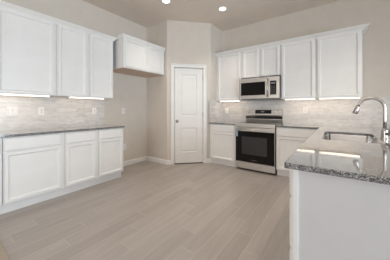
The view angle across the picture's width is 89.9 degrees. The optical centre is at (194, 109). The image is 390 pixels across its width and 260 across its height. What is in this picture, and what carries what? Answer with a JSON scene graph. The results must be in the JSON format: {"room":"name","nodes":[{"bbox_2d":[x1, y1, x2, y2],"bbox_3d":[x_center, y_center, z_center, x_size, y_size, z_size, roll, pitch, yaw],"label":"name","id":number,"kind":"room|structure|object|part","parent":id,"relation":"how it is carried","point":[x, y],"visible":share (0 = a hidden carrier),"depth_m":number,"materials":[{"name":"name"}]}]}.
{"room":"kitchen","nodes":[
{"label":"kitchen","id":0,"kind":"room"},
{"bbox_2d":[2,0,146,161],"bbox_3d":[-2.902,-0.362,2.291,0.150,3.100,8.284,0,0,36],"label":"wall","id":1,"kind":"structure","parent":0,"point":[129,91],"depth_m":4.04,"materials":[{"name":"paint"}]},
{"bbox_2d":[0,7,56,95],"bbox_3d":[-2.309,-0.712,2.655,0.379,1.037,0.625,0,0,36],"label":"upper cabinet","id":2,"kind":"object","parent":1,"relation":"attached to","point":[28,44],"visible":0.88,"depth_m":2.53,"materials":[{"name":"white wood"}]},
{"bbox_2d":[0,93,49,96],"bbox_3d":[-2.346,-0.182,2.403,0.052,0.022,0.932,0,0,36],"label":"light","id":3,"kind":"object","parent":2,"relation":"attached to","point":[0,93],"visible":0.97,"depth_m":2.53,"materials":[{"name":"white plastic"}]},
{"bbox_2d":[0,95,104,130],"bbox_3d":[-2.358,0.046,2.900,0.011,0.478,2.108,0,0,36],"label":"tile backsplash","id":4,"kind":"structure","parent":1,"relation":"attached to","point":[58,111],"depth_m":3.03,"materials":[{"name":"tile"}]},
{"bbox_2d":[6,107,17,115],"bbox_3d":[-2.505,0.028,2.680,0.011,0.120,0.120,0,0,36],"label":"light switch","id":5,"kind":"object","parent":4,"relation":"attached to","point":[10,111],"visible":1,"depth_m":2.68,"materials":[{"name":"white plastic"}]},
{"bbox_2d":[38,107,43,114],"bbox_3d":[-2.313,0.028,2.944,0.009,0.120,0.074,0,0,36],"label":"wall outlet","id":6,"kind":"object","parent":4,"relation":"attached to","point":[40,109],"visible":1,"depth_m":2.94,"materials":[{"name":"white plastic"}]},
{"bbox_2d":[50,24,88,97],"bbox_3d":[-1.990,-0.712,3.092,0.379,1.037,0.448,0,0,36],"label":"upper cabinet","id":7,"kind":"object","parent":1,"relation":"attached to","point":[72,44],"visible":0.84,"depth_m":2.97,"materials":[{"name":"white wood"}]},
{"bbox_2d":[69,97,103,99],"bbox_3d":[-1.761,-0.182,3.204,0.052,0.022,0.542,0,0,36],"label":"light","id":8,"kind":"object","parent":7,"relation":"attached to","point":[69,97],"visible":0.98,"depth_m":3.17,"materials":[{"name":"white plastic"}]},
{"bbox_2d":[89,34,112,98],"bbox_3d":[-1.732,-0.712,3.446,0.379,1.037,0.417,0,0,36],"label":"upper cabinet","id":9,"kind":"object","parent":1,"relation":"attached to","point":[100,49],"visible":0.82,"depth_m":3.32,"materials":[{"name":"white wood"}]},
{"bbox_2d":[123,156,146,165],"bbox_3d":[-1.429,1.141,4.173,0.014,0.094,1.020,0,0,36],"label":"baseboard","id":10,"kind":"structure","parent":1,"relation":"attached to","point":[144,158],"depth_m":4.30,"materials":[{"name":"white wood"}]},
{"bbox_2d":[113,37,163,77],"bbox_3d":[-1.187,-1.010,4.007,0.599,0.545,0.996,0,0,36],"label":"upper cabinet","id":11,"kind":"object","parent":1,"relation":"attached to","point":[130,57],"visible":0.86,"depth_m":3.71,"materials":[{"name":"white wood"}]},
{"bbox_3d":[-1.097,-1.004,3.639,0.020,0.495,0.448,0,0,36],"label":"door","id":12,"kind":"part","parent":11,"relation":"part of","materials":[{"name":"white wood"}]},
{"bbox_3d":[-1.195,-0.739,4.013,0.578,0.004,0.996,0,0,36],"label":"panel","id":13,"kind":"part","parent":11,"relation":"part of","materials":[{"name":"brown wood"}]},
{"bbox_3d":[-0.804,-1.004,4.041,0.020,0.495,0.433,0,0,36],"label":"door","id":14,"kind":"part","parent":11,"relation":"part of","materials":[{"name":"white wood"}]},
{"bbox_3d":[-2.671,-0.712,2.158,0.379,1.037,0.595,0,0,36],"label":"upper cabinet","id":15,"kind":"object","parent":1,"relation":"attached to","visible":0},
{"bbox_2d":[0,0,164,50],"bbox_3d":[-1.820,-1.272,3.126,0.615,0.100,3.168,0,0,36],"label":"crown molding","id":16,"kind":"structure","parent":15,"relation":"attached to","point":[3,4],"depth_m":2.90,"materials":[{"name":"white wood"}]},
{"bbox_2d":[0,160,290,259],"bbox_3d":[0.318,1.248,-0.056,8.220,0.120,8.684,0,0,36],"label":"floor","id":17,"kind":"structure","parent":0,"point":[154,210],"depth_m":2.09,"materials":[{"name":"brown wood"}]},
{"bbox_2d":[0,138,1,214],"bbox_3d":[-2.554,0.752,2.106,0.629,0.872,0.595,0,0,36],"label":"base cabinet","id":18,"kind":"object","parent":17,"relation":"on","point":[0,138],"visible":0.94,"depth_m":2.17,"materials":[{"name":"white wood"}]},
{"bbox_3d":[-2.308,0.770,1.927,0.020,0.565,0.571,0,0,36],"label":"door","id":19,"kind":"part","parent":18,"relation":"part of","materials":[{"name":"white wood"}]},
{"bbox_2d":[0,124,124,137],"bbox_3d":[-2.100,0.300,2.720,0.642,0.030,2.122,0,0,36],"label":"countertop","id":20,"kind":"structure","parent":18,"relation":"on","point":[38,131],"depth_m":2.71,"materials":[{"name":"stone"}]},
{"bbox_2d":[0,242,9,259],"bbox_3d":[-2.643,1.182,-0.248,2.180,0.012,4.285,0,0,36],"label":"carpet","id":21,"kind":"object","parent":17,"relation":"on","point":[3,255],"visible":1,"depth_m":1.58,"materials":[{"name":"beige carpet"}]},
{"bbox_2d":[1,133,64,213],"bbox_3d":[-2.197,0.752,2.596,0.629,0.872,0.617,0,0,36],"label":"base cabinet","id":22,"kind":"object","parent":17,"relation":"on","point":[33,166],"visible":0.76,"depth_m":2.38,"materials":[{"name":"white wood"}]},
{"bbox_3d":[-1.961,0.400,2.403,0.020,0.147,0.560,0,0,36],"label":"drawer","id":23,"kind":"part","parent":22,"relation":"part of","materials":[{"name":"white wood"}]},
{"bbox_3d":[-1.961,0.770,2.403,0.020,0.565,0.560,0,0,36],"label":"door","id":24,"kind":"part","parent":22,"relation":"part of","materials":[{"name":"white wood"}]},
{"bbox_2d":[63,130,97,194],"bbox_3d":[-1.879,0.752,3.032,0.629,0.872,0.462,0,0,36],"label":"base cabinet","id":25,"kind":"object","parent":17,"relation":"on","point":[81,147],"visible":0.77,"depth_m":2.84,"materials":[{"name":"white wood"}]},
{"bbox_3d":[-1.643,0.400,2.839,0.020,0.147,0.405,0,0,36],"label":"drawer","id":26,"kind":"part","parent":25,"relation":"part of","materials":[{"name":"white wood"}]},
{"bbox_3d":[-1.643,0.770,2.839,0.020,0.565,0.405,0,0,36],"label":"door","id":27,"kind":"part","parent":25,"relation":"part of","materials":[{"name":"white wood"}]},
{"bbox_2d":[96,128,122,184],"bbox_3d":[-1.613,0.752,3.397,0.629,0.872,0.442,0,0,36],"label":"base cabinet","id":28,"kind":"object","parent":17,"relation":"on","point":[110,141],"visible":0.67,"depth_m":3.20,"materials":[{"name":"white wood"}]},
{"bbox_3d":[-1.372,0.400,3.210,0.020,0.147,0.400,0,0,36],"label":"drawer","id":29,"kind":"part","parent":28,"relation":"part of","materials":[{"name":"white wood"}]},
{"bbox_3d":[-1.372,0.770,3.210,0.020,0.565,0.400,0,0,36],"label":"door","id":30,"kind":"part","parent":28,"relation":"part of","materials":[{"name":"white wood"}]},
{"bbox_2d":[210,124,235,166],"bbox_3d":[0.743,0.752,4.364,0.615,0.872,0.629,0,0,36],"label":"base cabinet","id":31,"kind":"object","parent":17,"relation":"on","point":[222,136],"visible":0.77,"depth_m":4.11,"materials":[{"name":"white wood"}]},
{"bbox_3d":[0.570,0.400,4.114,0.540,0.147,0.020,0,0,36],"label":"drawer","id":32,"kind":"part","parent":31,"relation":"part of","materials":[{"name":"white wood"}]},
{"bbox_3d":[0.570,0.770,4.114,0.540,0.565,0.020,0,0,36],"label":"door","id":33,"kind":"part","parent":31,"relation":"part of","materials":[{"name":"white wood"}]},
{"bbox_2d":[209,121,239,124],"bbox_3d":[0.740,0.300,4.362,0.614,0.030,0.646,0,0,36],"label":"countertop","id":34,"kind":"structure","parent":31,"relation":"on","point":[217,122],"depth_m":4.21,"materials":[{"name":"stone"}]},
{"bbox_2d":[235,109,282,174],"bbox_3d":[1.282,0.591,3.921,0.762,1.195,0.686,0,0,36],"label":"range","id":35,"kind":"object","parent":17,"relation":"on","point":[255,138],"visible":1,"depth_m":3.73,"materials":[{"name":"silver metal"}]},
{"bbox_3d":[1.096,0.388,3.667,0.692,0.025,0.056,0,0,36],"label":"handle","id":36,"kind":"part","parent":35,"relation":"part of","materials":[{"name":"silver metal"}]},
{"bbox_3d":[1.111,0.718,3.687,0.738,0.589,0.004,0,0,36],"label":"door glass","id":37,"kind":"part","parent":35,"relation":"part of","materials":[{"name":"black glass"}]},
{"bbox_3d":[1.127,1.086,3.709,0.754,0.124,0.048,0,0,36],"label":"storage drawer","id":38,"kind":"part","parent":35,"relation":"part of","materials":[{"name":"silver metal"}]},
{"bbox_3d":[1.126,0.684,3.708,0.754,0.663,0.050,0,0,36],"label":"oven door","id":39,"kind":"part","parent":35,"relation":"part of","materials":[{"name":"black glass"}]},
{"bbox_2d":[235,122,281,126],"bbox_3d":[1.282,0.292,3.921,0.762,0.032,0.573,0,0,36],"label":"cooktop","id":40,"kind":"object","parent":35,"relation":"in","point":[242,124],"depth_m":3.79,"materials":[{"name":"silver metal"}]},
{"bbox_3d":[1.451,0.053,4.164,0.340,0.080,0.016,0,0,36],"label":"display panel","id":41,"kind":"part","parent":35,"relation":"part of","materials":[{"name":"black glass"}]},
{"bbox_2d":[290,169,291,259],"bbox_3d":[0.898,0.752,1.074,0.619,0.872,0.450,0,0,36],"label":"base cabinet","id":42,"kind":"object","parent":17,"relation":"on","point":[290,169],"visible":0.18,"depth_m":1.08,"materials":[{"name":"white wood"}]},
{"bbox_3d":[0.657,0.625,1.253,0.020,0.275,0.432,0,0,36],"label":"drawer","id":43,"kind":"part","parent":42,"relation":"part of","materials":[{"name":"white wood"}]},
{"bbox_3d":[0.657,0.400,1.253,0.020,0.147,0.432,0,0,36],"label":"drawer","id":44,"kind":"part","parent":42,"relation":"part of","materials":[{"name":"white wood"}]},
{"bbox_2d":[276,127,316,176],"bbox_3d":[1.889,0.752,3.529,0.665,0.872,0.629,0,0,36],"label":"base cabinet","id":45,"kind":"object","parent":17,"relation":"on","point":[288,140],"visible":0.43,"depth_m":3.38,"materials":[{"name":"white wood"}]},
{"bbox_3d":[1.707,0.770,3.284,0.610,0.565,0.020,0,0,36],"label":"door","id":46,"kind":"part","parent":45,"relation":"part of","materials":[{"name":"white wood"}]},
{"bbox_3d":[1.707,0.400,3.284,0.610,0.147,0.020,0,0,36],"label":"drawer","id":47,"kind":"part","parent":45,"relation":"part of","materials":[{"name":"white wood"}]},
{"bbox_2d":[292,169,389,259],"bbox_3d":[0.922,0.752,0.763,0.989,0.872,0.024,0,0,36],"label":"peninsula end panel","id":48,"kind":"object","parent":17,"relation":"on","point":[334,217],"visible":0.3,"depth_m":0.93,"materials":[{"name":"white wood"}]},
{"bbox_3d":[0.526,0.694,1.056,0.004,0.758,0.016,0,0,36],"label":"frame","id":49,"kind":"part","parent":48,"relation":"part of","materials":[{"name":"white wood"}]},
{"bbox_3d":[0.537,0.752,1.043,0.028,0.872,0.023,0,0,36],"label":"corner post","id":50,"kind":"part","parent":48,"relation":"part of","materials":[{"name":"white wood"}]},
{"bbox_3d":[1.460,0.752,1.845,0.620,0.872,1.457,0,0,36],"label":"cabinet","id":51,"kind":"object","parent":17,"relation":"on","visible":0},
{"bbox_2d":[276,123,389,184],"bbox_3d":[1.560,0.300,2.212,1.685,0.030,3.156,0,0,36],"label":"countertop","id":52,"kind":"structure","parent":51,"relation":"on","point":[369,162],"depth_m":1.21,"materials":[{"name":"stone"}]},
{"bbox_2d":[323,134,379,143],"bbox_3d":[1.629,0.421,2.071,0.483,0.214,0.875,0,0,36],"label":"sink","id":53,"kind":"object","parent":52,"relation":"in","point":[353,138],"visible":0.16,"depth_m":2.38,"materials":[{"name":"metal"}]},
{"bbox_2d":[353,97,389,138],"bbox_3d":[1.732,0.080,1.921,0.285,0.410,0.120,0,0,36],"label":"faucet","id":54,"kind":"object","parent":52,"relation":"on","point":[385,133],"visible":1,"depth_m":1.88,"materials":[{"name":"silver metal"}]},
{"bbox_3d":[1.749,0.035,1.942,0.224,0.320,0.027,0,0,36],"label":"spout","id":55,"kind":"part","parent":54,"relation":"part of","materials":[{"name":"silver metal"}]},
{"bbox_2d":[147,20,166,159],"bbox_3d":[-0.836,-0.362,4.439,0.660,3.100,0.110,0,0,36],"label":"wall","id":56,"kind":"structure","parent":0,"point":[156,34],"depth_m":4.37,"materials":[{"name":"paint"}]},
{"bbox_2d":[147,156,170,164],"bbox_3d":[-0.823,1.141,4.388,0.712,0.094,0.071,0,0,36],"label":"baseboard","id":57,"kind":"structure","parent":56,"relation":"attached to","point":[162,161],"depth_m":4.32,"materials":[{"name":"white wood"}]},
{"bbox_2d":[167,20,210,159],"bbox_3d":[-0.135,-0.362,4.329,0.962,3.100,0.110,0,0,-9],"label":"wall","id":58,"kind":"structure","parent":0,"point":[187,42],"depth_m":4.27,"materials":[{"name":"paint"}]},
{"bbox_2d":[174,68,202,162],"bbox_3d":[-0.128,0.137,4.262,0.631,2.067,0.116,0,0,-9],"label":"door","id":59,"kind":"structure","parent":58,"relation":"in","point":[188,82],"depth_m":4.28,"materials":[{"name":"white wood"}]},
{"bbox_2d":[171,63,206,164],"bbox_3d":[-0.141,0.103,4.315,0.785,2.170,0.136,0,0,-9],"label":"trim","id":60,"kind":"structure","parent":58,"relation":"attached to","point":[195,66],"depth_m":4.29,"materials":[{"name":"white wood"}]},
{"bbox_2d":[83,0,340,30],"bbox_3d":[0.318,-1.987,-0.056,8.220,0.150,8.684,0,0,36],"label":"ceiling","id":61,"kind":"structure","parent":0,"point":[146,13],"depth_m":3.78,"materials":[{"name":"paint"}]},
{"bbox_2d":[161,0,170,3],"bbox_3d":[-0.512,-1.908,3.452,0.180,0.008,0.180,0,0,36],"label":"recessed light","id":62,"kind":"object","parent":61,"relation":"in","point":[162,1],"visible":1,"depth_m":3.46,"materials":[{"name":"white plastic"}]},
{"bbox_2d":[218,6,226,10],"bbox_3d":[0.523,-1.908,3.720,0.180,0.008,0.180,0,0,36],"label":"recessed light","id":63,"kind":"object","parent":61,"relation":"in","point":[222,8],"visible":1,"depth_m":3.70,"materials":[{"name":"white plastic"}]},
{"bbox_2d":[211,24,222,100],"bbox_3d":[0.470,-0.362,4.609,0.110,3.100,0.564,0,0,36],"label":"wall","id":64,"kind":"structure","parent":0,"point":[216,34],"depth_m":4.49,"materials":[{"name":"paint"}]},
{"bbox_2d":[209,101,222,121],"bbox_3d":[0.499,0.046,4.544,0.012,0.478,0.612,0,0,36],"label":"tile backsplash","id":65,"kind":"structure","parent":64,"relation":"attached to","point":[215,107],"depth_m":4.50,"materials":[{"name":"tile"}]},
{"bbox_2d":[223,0,389,123],"bbox_3d":[2.802,-0.362,3.352,7.820,3.100,0.150,0,0,36],"label":"wall","id":66,"kind":"structure","parent":0,"point":[341,14],"depth_m":3.38,"materials":[{"name":"paint"}]},
{"bbox_2d":[216,52,246,100],"bbox_3d":[0.832,-0.712,4.484,0.613,1.037,0.338,0,0,36],"label":"upper cabinet","id":67,"kind":"object","parent":66,"relation":"attached to","point":[228,67],"visible":0.8,"depth_m":4.34,"materials":[{"name":"white wood"}]},
{"bbox_2d":[242,45,280,77],"bbox_3d":[1.399,-0.940,4.071,0.780,0.580,0.338,0,0,36],"label":"upper cabinet","id":68,"kind":"object","parent":66,"relation":"attached to","point":[263,61],"visible":0.74,"depth_m":3.90,"materials":[{"name":"white wood"}]},
{"bbox_3d":[1.152,-0.937,4.055,0.315,0.562,0.020,0,0,36],"label":"door","id":69,"kind":"part","parent":68,"relation":"part of","materials":[{"name":"white wood"}]},
{"bbox_2d":[241,75,282,100],"bbox_3d":[1.371,-0.422,4.012,0.768,0.450,0.467,0,0,36],"label":"microwave","id":70,"kind":"object","parent":68,"relation":"attached to","point":[263,87],"visible":0.97,"depth_m":3.84,"materials":[{"name":"silver metal"}]},
{"bbox_3d":[1.200,-0.410,3.921,0.600,0.277,0.020,0,0,36],"label":"door","id":71,"kind":"part","parent":70,"relation":"part of","materials":[{"name":"black glass"}]},
{"bbox_3d":[1.391,-0.203,4.041,0.764,0.012,0.392,0,0,36],"label":"panel","id":72,"kind":"part","parent":70,"relation":"part of","materials":[{"name":"silver metal"}]},
{"bbox_3d":[1.385,-0.419,3.747,0.026,0.355,0.054,0,0,36],"label":"handle","id":73,"kind":"part","parent":70,"relation":"part of","materials":[{"name":"silver metal"}]},
{"bbox_3d":[1.482,-0.412,3.704,0.115,0.260,0.004,0,0,36],"label":"control panel","id":74,"kind":"part","parent":70,"relation":"part of","materials":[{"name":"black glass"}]},
{"bbox_3d":[1.511,-0.410,3.695,0.166,0.277,0.018,0,0,36],"label":"panel frame","id":75,"kind":"part","parent":70,"relation":"part of","materials":[{"name":"silver metal"}]},
{"bbox_3d":[1.465,-0.937,3.826,0.330,0.562,0.020,0,0,36],"label":"door","id":76,"kind":"part","parent":68,"relation":"part of","materials":[{"name":"white wood"}]},
{"bbox_2d":[215,23,369,56],"bbox_3d":[1.644,-1.254,3.859,2.667,0.064,0.394,0,0,36],"label":"crown molding","id":77,"kind":"structure","parent":68,"relation":"attached to","point":[364,27],"depth_m":3.47,"materials":[{"name":"white wood"}]},
{"bbox_2d":[281,39,316,99],"bbox_3d":[1.949,-0.712,3.671,0.570,1.037,0.338,0,0,36],"label":"upper cabinet","id":78,"kind":"object","parent":66,"relation":"attached to","point":[298,59],"visible":0.83,"depth_m":3.53,"materials":[{"name":"white wood"}]},
{"bbox_2d":[285,98,314,99],"bbox_3d":[1.914,-0.182,3.581,0.487,0.022,0.052,0,0,36],"label":"light","id":79,"kind":"object","parent":78,"relation":"attached to","point":[306,98],"visible":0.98,"depth_m":3.51,"materials":[{"name":"white plastic"}]},
{"bbox_2d":[223,97,389,126],"bbox_3d":[1.946,0.046,3.875,3.140,0.478,0.011,0,0,36],"label":"tile backsplash","id":80,"kind":"structure","parent":66,"relation":"attached to","point":[320,111],"depth_m":3.58,"materials":[{"name":"tile"}]},
{"bbox_2d":[303,107,307,112],"bbox_3d":[2.113,0.018,3.741,0.074,0.120,0.009,0,0,36],"label":"wall outlet","id":81,"kind":"object","parent":80,"relation":"attached to","point":[305,109],"visible":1,"depth_m":3.74,"materials":[{"name":"white plastic"}]},
{"bbox_2d":[316,30,361,98],"bbox_3d":[2.429,-0.712,3.321,0.608,1.037,0.338,0,0,36],"label":"upper cabinet","id":82,"kind":"object","parent":66,"relation":"attached to","point":[338,57],"visible":0.98,"depth_m":3.18,"materials":[{"name":"white wood"}]},
{"bbox_2d":[319,97,359,98],"bbox_3d":[2.381,-0.182,3.240,0.552,0.022,0.052,0,0,36],"label":"light","id":83,"kind":"object","parent":82,"relation":"attached to","point":[341,97],"visible":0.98,"depth_m":3.18,"materials":[{"name":"white plastic"}]}
]}

